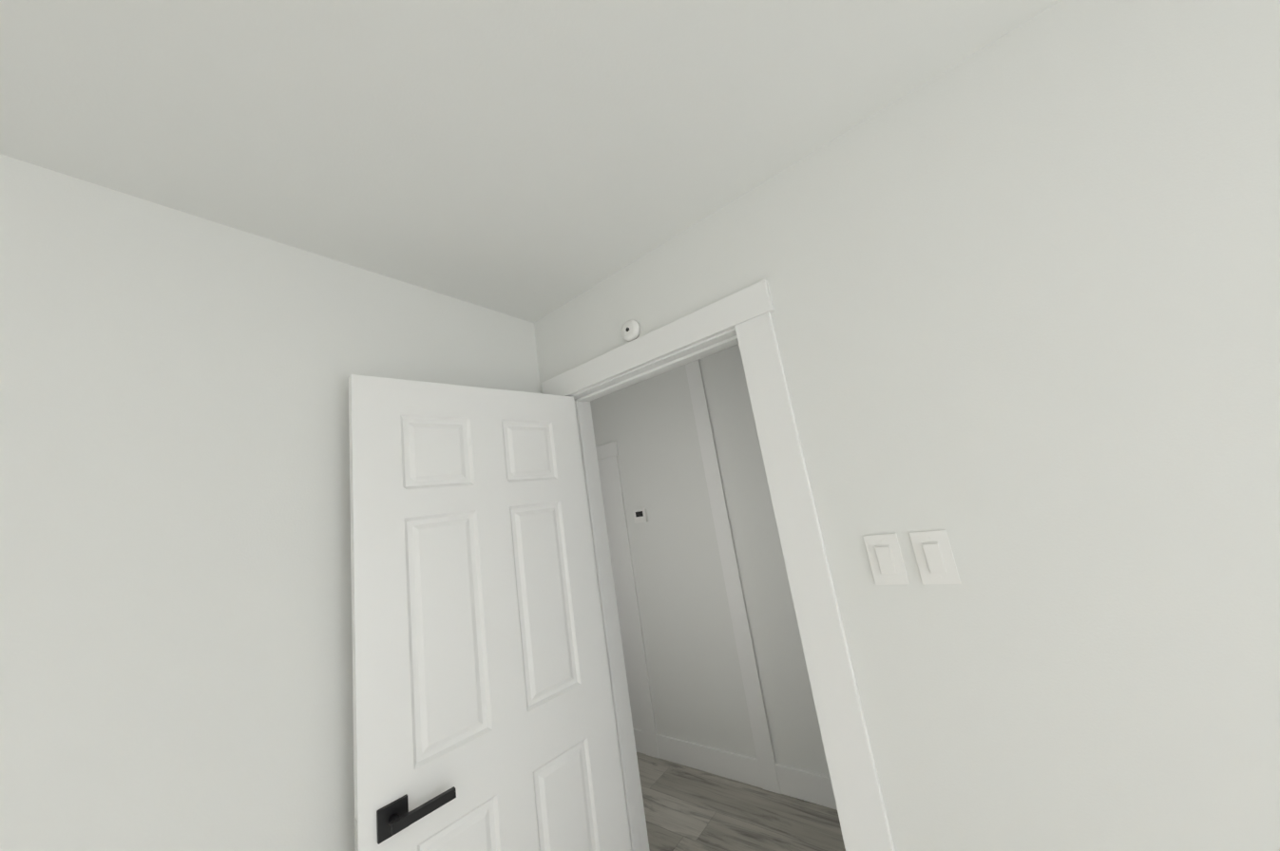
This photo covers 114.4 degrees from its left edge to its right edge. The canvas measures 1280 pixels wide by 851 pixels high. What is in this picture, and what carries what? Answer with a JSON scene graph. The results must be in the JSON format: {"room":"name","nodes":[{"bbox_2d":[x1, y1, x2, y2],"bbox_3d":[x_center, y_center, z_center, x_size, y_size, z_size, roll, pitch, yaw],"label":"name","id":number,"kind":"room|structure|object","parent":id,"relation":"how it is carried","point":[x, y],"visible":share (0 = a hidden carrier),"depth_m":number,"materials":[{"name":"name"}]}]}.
{"room":"bedroom","nodes":[
{"label":"bedroom","id":0,"kind":"room"},
{"bbox_2d":[0,153,541,850],"bbox_3d":[-1.403,0.622,0.316,0.120,2.440,3.690,-17,-14,36],"label":"wall","id":1,"kind":"structure","parent":0,"point":[175,601],"depth_m":0.91,"materials":[{"name":"white paint"}]},
{"bbox_2d":[0,0,1061,323],"bbox_3d":[-0.483,-0.809,0.425,5.360,0.100,4.870,-17,-14,36],"label":"ceiling","id":2,"kind":"structure","parent":0,"point":[530,160],"depth_m":0.89,"materials":[{"name":"white paint"}]},
{"bbox_2d":[590,344,829,777],"bbox_3d":[1.098,0.584,2.061,5.480,2.440,0.120,-17,-14,36],"label":"wall","id":3,"kind":"structure","parent":0,"point":[697,686],"depth_m":2.48,"materials":[{"name":"white paint"}]},
{"bbox_2d":[632,508,648,523],"bbox_3d":[0.004,0.617,2.818,0.100,0.090,0.024,-17,-14,36],"label":"thermostat","id":4,"kind":"object","parent":3,"relation":"attached to","point":[640,515],"visible":1,"depth_m":2.80,"materials":[{"name":"white plastic"}]},
{"bbox_2d":[595,359,781,794],"bbox_3d":[-0.159,0.951,2.919,1.828,2.440,0.022,-17,-14,36],"label":"trim","id":5,"kind":"structure","parent":3,"relation":"attached to","point":[642,714],"depth_m":2.61,"materials":[{"name":"white paint"}]},
{"bbox_2d":[633,728,837,810],"bbox_3d":[0.556,1.904,2.292,3.500,0.135,0.014,-17,-14,36],"label":"baseboard","id":6,"kind":"structure","parent":3,"relation":"attached to","point":[816,789],"depth_m":2.27,"materials":[{"name":"white paint"}]},
{"bbox_2d":[636,752,845,850],"bbox_3d":[-0.102,1.643,-0.067,5.360,0.080,4.870,-17,-14,36],"label":"floor","id":7,"kind":"structure","parent":0,"point":[687,809],"depth_m":2.04,"materials":[{"name":"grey wood"}]},
{"bbox_2d":[534,0,1279,850],"bbox_3d":[0.447,0.503,1.152,5.330,2.440,0.120,-17,-14,36],"label":"wall","id":8,"kind":"structure","parent":0,"point":[1024,283],"depth_m":0.82,"materials":[{"name":"white paint"}]},
{"bbox_2d":[620,319,640,342],"bbox_3d":[-0.038,-0.347,1.504,0.080,0.080,0.027,-17,-14,36],"label":"sensor","id":9,"kind":"object","parent":8,"relation":"attached to","point":[630,331],"visible":0.92,"depth_m":1.49,"materials":[{"name":"white plastic"}]},
{"bbox_2d":[541,279,895,850],"bbox_3d":[0.179,0.738,1.342,1.012,2.139,0.164,-17,-14,36],"label":"door frame","id":10,"kind":"structure","parent":8,"relation":"attached to","point":[742,319],"depth_m":1.16,"materials":[{"name":"white paint"}]},
{"bbox_2d":[348,374,630,850],"bbox_3d":[-0.393,0.853,1.230,0.765,2.019,0.135,3,-16,-45],"label":"entry door","id":11,"kind":"structure","parent":10,"relation":"in","point":[483,713],"depth_m":1.22,"materials":[{"name":"white paint"}]},
{"bbox_2d":[862,533,909,585],"bbox_3d":[0.581,0.318,0.978,0.070,0.115,0.014,-17,-14,36],"label":"light switch","id":12,"kind":"object","parent":8,"relation":"attached to","point":[886,560],"visible":1,"depth_m":0.97,"materials":[{"name":"white plastic"}]},
{"bbox_2d":[909,530,960,584],"bbox_3d":[0.656,0.295,0.921,0.070,0.115,0.014,-17,-14,36],"label":"light switch","id":13,"kind":"object","parent":8,"relation":"attached to","point":[934,558],"visible":1,"depth_m":0.92,"materials":[{"name":"white plastic"}]}
]}

